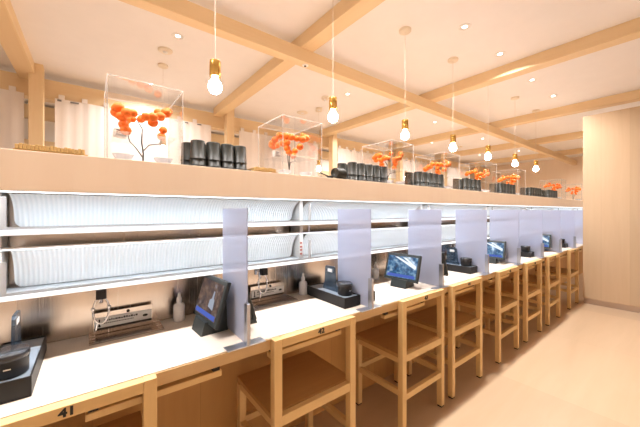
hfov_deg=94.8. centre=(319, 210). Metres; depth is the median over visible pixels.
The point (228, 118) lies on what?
column
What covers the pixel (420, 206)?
divider
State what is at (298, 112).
ceiling speaker
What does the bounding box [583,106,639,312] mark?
wall
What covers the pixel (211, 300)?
picture
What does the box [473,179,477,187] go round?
tea cup
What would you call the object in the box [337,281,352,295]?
spice jar
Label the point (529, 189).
tea cup
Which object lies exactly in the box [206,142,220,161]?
tea cup
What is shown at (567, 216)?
divider panel
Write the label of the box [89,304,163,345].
sink
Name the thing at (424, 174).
tea cup
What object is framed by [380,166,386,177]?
tea cup
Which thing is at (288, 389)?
dining chair
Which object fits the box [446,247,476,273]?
tray
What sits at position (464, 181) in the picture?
tea cup
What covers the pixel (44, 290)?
lane
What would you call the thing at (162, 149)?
pendant lamp
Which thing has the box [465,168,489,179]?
branch
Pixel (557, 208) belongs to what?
cover
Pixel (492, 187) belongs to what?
tea cup
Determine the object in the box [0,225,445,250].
diffuser
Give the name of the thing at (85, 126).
curtain
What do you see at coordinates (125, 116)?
branch
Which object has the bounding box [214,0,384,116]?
ceiling beam
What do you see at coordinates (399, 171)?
trim
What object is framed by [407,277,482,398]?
dining chair
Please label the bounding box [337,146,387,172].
door curtain
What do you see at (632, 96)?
trim
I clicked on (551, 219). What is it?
divider panel
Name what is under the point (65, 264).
cover
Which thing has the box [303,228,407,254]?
cover
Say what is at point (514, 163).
pendant lamp
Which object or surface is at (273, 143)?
bonsai tree
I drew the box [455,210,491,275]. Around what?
divider panel
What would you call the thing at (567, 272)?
dining chair
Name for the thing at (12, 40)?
beam
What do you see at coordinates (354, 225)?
divider panel
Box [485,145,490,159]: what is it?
pendant lamp
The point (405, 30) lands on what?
pendant lamp
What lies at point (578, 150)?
trim
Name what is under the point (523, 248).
spice jar
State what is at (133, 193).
diffuser
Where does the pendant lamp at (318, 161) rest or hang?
hanging from the ceiling
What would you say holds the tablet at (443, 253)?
on the countertop
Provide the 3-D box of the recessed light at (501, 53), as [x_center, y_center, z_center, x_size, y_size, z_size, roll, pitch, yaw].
[1.720,-1.498,2.808,0.100,0.004,0.100,0,0,-38]
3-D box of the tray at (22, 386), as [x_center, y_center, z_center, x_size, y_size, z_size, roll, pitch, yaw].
[-0.919,0.405,0.887,0.110,0.187,0.330,0,0,-38]
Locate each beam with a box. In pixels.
[0,0,33,78]
[319,17,639,136]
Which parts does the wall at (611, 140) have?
kick plate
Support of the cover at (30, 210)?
on the lane at (152, 227)
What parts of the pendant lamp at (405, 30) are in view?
bulb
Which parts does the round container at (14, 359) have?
lid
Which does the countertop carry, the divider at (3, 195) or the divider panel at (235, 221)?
the divider panel at (235, 221)
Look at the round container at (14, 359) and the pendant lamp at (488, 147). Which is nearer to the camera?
the round container at (14, 359)
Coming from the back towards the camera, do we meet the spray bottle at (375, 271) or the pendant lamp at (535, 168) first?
the pendant lamp at (535, 168)
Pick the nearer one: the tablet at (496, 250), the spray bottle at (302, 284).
the spray bottle at (302, 284)
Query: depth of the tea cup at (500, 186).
3.22 m
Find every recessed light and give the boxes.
[171,33,183,39]
[458,23,471,30]
[494,51,505,56]
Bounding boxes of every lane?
[0,216,489,250]
[0,234,489,302]
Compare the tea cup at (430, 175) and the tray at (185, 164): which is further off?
the tea cup at (430, 175)
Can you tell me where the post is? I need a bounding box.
[28,63,44,145]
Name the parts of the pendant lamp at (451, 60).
bulb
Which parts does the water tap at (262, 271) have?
push lever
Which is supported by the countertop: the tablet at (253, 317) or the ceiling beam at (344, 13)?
the tablet at (253, 317)
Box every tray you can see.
[0,310,46,404]
[185,164,250,170]
[307,265,359,308]
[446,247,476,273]
[521,251,533,257]
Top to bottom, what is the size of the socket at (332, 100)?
0.084 m
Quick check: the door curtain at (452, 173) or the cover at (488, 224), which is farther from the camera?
the door curtain at (452, 173)
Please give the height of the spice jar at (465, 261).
0.064 m
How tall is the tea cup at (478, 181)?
0.082 m
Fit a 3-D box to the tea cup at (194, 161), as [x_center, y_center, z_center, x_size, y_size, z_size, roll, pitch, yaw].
[-0.534,-0.236,1.286,0.069,0.082,0.069,0,0,31]
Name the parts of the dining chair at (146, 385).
seat, leg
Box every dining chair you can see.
[0,373,156,426]
[237,315,355,426]
[356,289,443,426]
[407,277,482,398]
[455,266,518,363]
[485,259,541,342]
[510,253,559,325]
[535,248,578,308]
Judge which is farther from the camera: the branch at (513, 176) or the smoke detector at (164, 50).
the branch at (513, 176)
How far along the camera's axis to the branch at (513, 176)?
3.71 m
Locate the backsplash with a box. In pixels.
[0,192,570,344]
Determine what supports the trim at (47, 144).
attached to the wall at (49, 126)
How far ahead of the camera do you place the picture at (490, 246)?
2.82 m
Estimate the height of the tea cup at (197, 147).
0.082 m
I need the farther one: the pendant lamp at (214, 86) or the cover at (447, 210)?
the cover at (447, 210)
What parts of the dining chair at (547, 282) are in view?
seat, leg, rail, leg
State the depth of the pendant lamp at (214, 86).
1.46 m
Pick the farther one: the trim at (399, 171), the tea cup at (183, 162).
the trim at (399, 171)
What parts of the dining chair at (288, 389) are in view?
leg, leg, seat, leg, rail, leg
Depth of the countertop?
1.25 m
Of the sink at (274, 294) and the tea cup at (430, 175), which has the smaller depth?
the sink at (274, 294)
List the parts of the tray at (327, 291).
lid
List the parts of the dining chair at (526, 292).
leg, seat, leg, rail, leg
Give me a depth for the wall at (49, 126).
4.23 m
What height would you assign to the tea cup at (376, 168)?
0.082 m
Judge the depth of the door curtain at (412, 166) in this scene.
7.29 m
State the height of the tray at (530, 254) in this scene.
0.187 m
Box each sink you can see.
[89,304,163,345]
[250,281,297,308]
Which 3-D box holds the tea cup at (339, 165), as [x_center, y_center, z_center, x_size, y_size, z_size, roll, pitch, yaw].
[0.141,-0.265,1.900,0.069,0.082,0.069,0,0,41]
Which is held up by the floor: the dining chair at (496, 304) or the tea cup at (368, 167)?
the dining chair at (496, 304)
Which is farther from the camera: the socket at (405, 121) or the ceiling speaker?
the ceiling speaker
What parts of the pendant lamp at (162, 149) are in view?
bulb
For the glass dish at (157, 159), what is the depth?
1.25 m
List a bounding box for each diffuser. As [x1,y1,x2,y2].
[0,191,577,207]
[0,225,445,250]
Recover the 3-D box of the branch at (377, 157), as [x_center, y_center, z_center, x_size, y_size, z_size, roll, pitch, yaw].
[0.526,-0.337,2.301,0.224,0.293,0.245,0,0,-23]
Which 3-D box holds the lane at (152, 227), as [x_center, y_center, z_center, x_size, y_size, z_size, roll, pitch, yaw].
[1.779,0.088,3.172,9.900,0.075,0.177,0,0,-38]
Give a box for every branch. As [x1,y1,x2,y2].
[110,102,172,160]
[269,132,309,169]
[372,151,403,179]
[423,160,450,173]
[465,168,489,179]
[497,174,519,184]
[544,183,561,190]
[565,186,581,197]
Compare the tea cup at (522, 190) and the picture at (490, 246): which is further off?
the tea cup at (522, 190)
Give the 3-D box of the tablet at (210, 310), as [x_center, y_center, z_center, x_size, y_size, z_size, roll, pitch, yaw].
[-0.464,0.390,1.240,0.114,0.215,0.246,0,0,-42]
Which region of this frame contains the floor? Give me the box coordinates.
[294,273,639,426]
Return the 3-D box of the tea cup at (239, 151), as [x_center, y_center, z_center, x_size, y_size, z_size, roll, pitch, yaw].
[-0.384,-0.265,1.402,0.069,0.082,0.069,0,0,-9]
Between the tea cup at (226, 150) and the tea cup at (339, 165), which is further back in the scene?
the tea cup at (339, 165)
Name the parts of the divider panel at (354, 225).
foot plate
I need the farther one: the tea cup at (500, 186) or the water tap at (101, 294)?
the tea cup at (500, 186)
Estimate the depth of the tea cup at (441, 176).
2.46 m
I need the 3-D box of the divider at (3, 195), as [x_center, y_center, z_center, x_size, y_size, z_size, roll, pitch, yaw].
[-1.064,0.102,0.976,0.156,0.332,0.036,0,0,45]
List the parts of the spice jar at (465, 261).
lid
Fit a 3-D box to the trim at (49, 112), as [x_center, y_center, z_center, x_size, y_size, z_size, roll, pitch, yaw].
[-0.151,-1.370,7.046,12.800,0.180,0.080,0,0,-38]
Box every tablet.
[192,275,230,336]
[248,291,256,323]
[384,252,421,288]
[442,252,447,275]
[487,240,505,263]
[542,234,550,250]
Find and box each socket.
[209,59,220,78]
[329,96,336,110]
[402,119,407,129]
[450,134,455,142]
[485,145,490,152]
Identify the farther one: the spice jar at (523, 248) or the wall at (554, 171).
the wall at (554, 171)
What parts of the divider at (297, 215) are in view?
post, post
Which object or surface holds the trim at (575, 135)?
attached to the ceiling
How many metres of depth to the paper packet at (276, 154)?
1.70 m
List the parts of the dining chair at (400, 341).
leg, leg, seat, leg, rail, leg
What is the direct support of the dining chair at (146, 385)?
on the floor
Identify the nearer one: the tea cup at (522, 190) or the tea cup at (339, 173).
the tea cup at (339, 173)
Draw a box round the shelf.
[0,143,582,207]
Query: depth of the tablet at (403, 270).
1.93 m
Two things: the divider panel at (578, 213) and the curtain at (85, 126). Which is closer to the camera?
the curtain at (85, 126)
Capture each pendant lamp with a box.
[158,63,167,153]
[208,59,221,93]
[315,110,321,170]
[328,96,337,122]
[399,26,410,139]
[448,57,457,150]
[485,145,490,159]
[511,96,518,165]
[532,109,539,171]
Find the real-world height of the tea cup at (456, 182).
0.082 m
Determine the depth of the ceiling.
2.93 m
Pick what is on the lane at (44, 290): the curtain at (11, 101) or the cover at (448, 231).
the cover at (448, 231)
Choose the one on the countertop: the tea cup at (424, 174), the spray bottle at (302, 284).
the spray bottle at (302, 284)
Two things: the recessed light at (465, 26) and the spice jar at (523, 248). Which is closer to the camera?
the recessed light at (465, 26)
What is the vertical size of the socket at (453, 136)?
0.084 m
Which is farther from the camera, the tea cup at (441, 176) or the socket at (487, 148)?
the socket at (487, 148)
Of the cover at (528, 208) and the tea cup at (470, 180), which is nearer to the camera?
the tea cup at (470, 180)
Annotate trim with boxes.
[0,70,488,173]
[24,104,435,173]
[24,139,395,182]
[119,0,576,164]
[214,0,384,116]
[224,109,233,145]
[329,134,336,175]
[388,89,639,150]
[396,149,402,181]
[435,131,582,159]
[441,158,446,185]
[469,148,582,165]
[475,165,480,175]
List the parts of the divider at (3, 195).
post, post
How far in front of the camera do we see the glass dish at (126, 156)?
1.16 m
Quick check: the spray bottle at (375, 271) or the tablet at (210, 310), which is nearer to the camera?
the tablet at (210, 310)
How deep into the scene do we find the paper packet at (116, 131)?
1.24 m
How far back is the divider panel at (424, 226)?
1.98 m
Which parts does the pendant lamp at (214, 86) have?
bulb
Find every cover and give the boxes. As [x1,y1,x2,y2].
[9,193,299,226]
[11,234,296,286]
[303,201,422,219]
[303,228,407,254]
[422,204,485,216]
[442,225,454,239]
[487,206,525,215]
[487,223,489,234]
[527,207,555,209]
[554,207,573,209]
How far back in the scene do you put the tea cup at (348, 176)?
1.83 m
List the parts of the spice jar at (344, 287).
lid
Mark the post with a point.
(36, 80)
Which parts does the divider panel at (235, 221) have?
foot plate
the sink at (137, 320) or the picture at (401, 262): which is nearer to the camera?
the sink at (137, 320)
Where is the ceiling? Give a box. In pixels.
[0,0,639,168]
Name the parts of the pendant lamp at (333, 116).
bulb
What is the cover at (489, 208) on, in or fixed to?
on the lane at (152, 227)
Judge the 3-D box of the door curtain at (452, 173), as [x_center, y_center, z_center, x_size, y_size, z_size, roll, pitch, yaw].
[4.021,-0.295,8.586,1.520,1.970,0.029,0,0,-38]
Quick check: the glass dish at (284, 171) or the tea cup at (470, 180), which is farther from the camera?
the tea cup at (470, 180)
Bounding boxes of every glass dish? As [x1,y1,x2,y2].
[112,153,133,159]
[154,157,172,162]
[278,169,291,173]
[299,172,311,175]
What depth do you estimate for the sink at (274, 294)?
1.63 m
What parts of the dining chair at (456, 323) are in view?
leg, seat, leg, rail, leg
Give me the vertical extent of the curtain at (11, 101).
1.970 m
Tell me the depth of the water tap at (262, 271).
1.49 m
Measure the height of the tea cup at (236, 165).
0.082 m
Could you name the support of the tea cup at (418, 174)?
on the tea cup
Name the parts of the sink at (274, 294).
plate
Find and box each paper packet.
[113,128,126,138]
[272,151,279,157]
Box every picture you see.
[208,291,214,309]
[395,256,415,269]
[487,243,502,250]
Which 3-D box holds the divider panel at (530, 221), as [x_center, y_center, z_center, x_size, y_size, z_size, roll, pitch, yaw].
[2.301,0.244,3.235,0.148,0.508,0.268,0,0,-38]
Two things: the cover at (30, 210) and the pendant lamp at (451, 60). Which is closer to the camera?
the cover at (30, 210)
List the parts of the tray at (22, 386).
lid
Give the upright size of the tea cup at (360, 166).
0.082 m
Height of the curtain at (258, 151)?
1.970 m
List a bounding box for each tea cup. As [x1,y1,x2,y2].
[180,142,189,160]
[181,160,189,164]
[189,139,205,159]
[190,158,205,165]
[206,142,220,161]
[206,160,220,166]
[220,144,234,162]
[221,162,233,167]
[234,146,246,164]
[234,163,246,169]
[331,168,346,178]
[337,163,346,170]
[347,162,357,175]
[347,175,357,179]
[357,163,365,175]
[357,176,365,179]
[365,164,372,176]
[373,165,379,177]
[373,177,379,181]
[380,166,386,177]
[404,172,412,182]
[414,171,422,181]
[422,172,427,182]
[428,173,433,182]
[433,174,438,183]
[438,174,443,183]
[452,179,459,187]
[461,178,468,186]
[469,179,472,186]
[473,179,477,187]
[477,180,480,187]
[489,183,495,190]
[497,183,503,190]
[520,187,525,193]
[527,187,532,193]
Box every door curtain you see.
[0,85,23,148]
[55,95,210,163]
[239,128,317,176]
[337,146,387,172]
[403,158,434,180]
[447,166,469,188]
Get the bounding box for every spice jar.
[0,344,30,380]
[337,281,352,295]
[460,257,471,266]
[521,246,529,251]
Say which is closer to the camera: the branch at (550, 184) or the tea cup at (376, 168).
the tea cup at (376, 168)
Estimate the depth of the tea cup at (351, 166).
1.83 m
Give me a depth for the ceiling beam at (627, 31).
2.93 m
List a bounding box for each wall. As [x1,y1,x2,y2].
[24,102,440,183]
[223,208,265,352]
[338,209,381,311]
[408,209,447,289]
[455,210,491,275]
[470,156,582,200]
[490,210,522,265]
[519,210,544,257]
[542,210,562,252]
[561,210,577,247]
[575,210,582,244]
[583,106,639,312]
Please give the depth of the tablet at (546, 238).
3.59 m
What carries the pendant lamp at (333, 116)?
hanging from the ceiling
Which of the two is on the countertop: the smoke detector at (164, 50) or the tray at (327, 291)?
the tray at (327, 291)
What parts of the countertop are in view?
bag rail, bag rail, bag rail, bag rail, bag rail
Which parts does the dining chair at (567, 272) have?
seat, leg, leg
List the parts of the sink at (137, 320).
plate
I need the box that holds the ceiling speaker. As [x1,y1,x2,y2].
[297,111,307,114]
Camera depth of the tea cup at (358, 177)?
1.87 m
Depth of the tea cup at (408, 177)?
2.31 m
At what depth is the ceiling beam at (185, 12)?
2.52 m
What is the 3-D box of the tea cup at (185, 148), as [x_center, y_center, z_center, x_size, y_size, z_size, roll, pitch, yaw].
[-0.593,-0.265,1.331,0.069,0.082,0.069,0,0,-13]
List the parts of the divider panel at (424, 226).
foot plate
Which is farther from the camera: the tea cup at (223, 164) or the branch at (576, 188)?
the branch at (576, 188)
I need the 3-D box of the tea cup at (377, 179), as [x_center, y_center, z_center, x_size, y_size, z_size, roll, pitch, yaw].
[0.374,-0.236,1.990,0.069,0.082,0.069,0,0,19]
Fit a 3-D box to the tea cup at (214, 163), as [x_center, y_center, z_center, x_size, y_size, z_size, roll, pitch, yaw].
[-0.482,-0.236,1.326,0.069,0.082,0.069,0,0,-2]
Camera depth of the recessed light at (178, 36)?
2.52 m
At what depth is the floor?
2.14 m
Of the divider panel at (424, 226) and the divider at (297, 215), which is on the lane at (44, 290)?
the divider at (297, 215)
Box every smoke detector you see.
[158,46,172,54]
[321,96,328,101]
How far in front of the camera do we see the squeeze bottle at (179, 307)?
1.32 m
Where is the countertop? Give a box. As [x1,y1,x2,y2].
[0,244,582,426]
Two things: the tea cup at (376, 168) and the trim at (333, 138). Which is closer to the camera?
the tea cup at (376, 168)
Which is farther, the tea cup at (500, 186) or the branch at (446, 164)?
the tea cup at (500, 186)
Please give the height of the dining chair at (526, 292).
0.743 m
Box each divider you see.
[0,192,7,292]
[291,200,302,257]
[411,203,421,209]
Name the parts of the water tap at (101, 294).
push lever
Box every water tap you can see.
[91,289,110,330]
[254,268,267,297]
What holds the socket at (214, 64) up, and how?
attached to the pendant lamp at (214, 86)
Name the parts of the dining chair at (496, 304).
leg, seat, leg, rail, leg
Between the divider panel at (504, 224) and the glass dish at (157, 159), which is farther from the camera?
the divider panel at (504, 224)
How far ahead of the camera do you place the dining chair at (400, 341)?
1.79 m
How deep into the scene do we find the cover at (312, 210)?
1.95 m
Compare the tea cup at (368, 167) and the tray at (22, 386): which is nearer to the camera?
the tray at (22, 386)
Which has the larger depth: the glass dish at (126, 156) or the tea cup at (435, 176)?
the tea cup at (435, 176)
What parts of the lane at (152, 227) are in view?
rail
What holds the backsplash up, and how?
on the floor
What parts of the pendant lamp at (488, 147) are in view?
bulb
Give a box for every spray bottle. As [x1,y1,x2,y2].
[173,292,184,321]
[299,273,306,295]
[372,262,378,279]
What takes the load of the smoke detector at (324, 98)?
attached to the ceiling

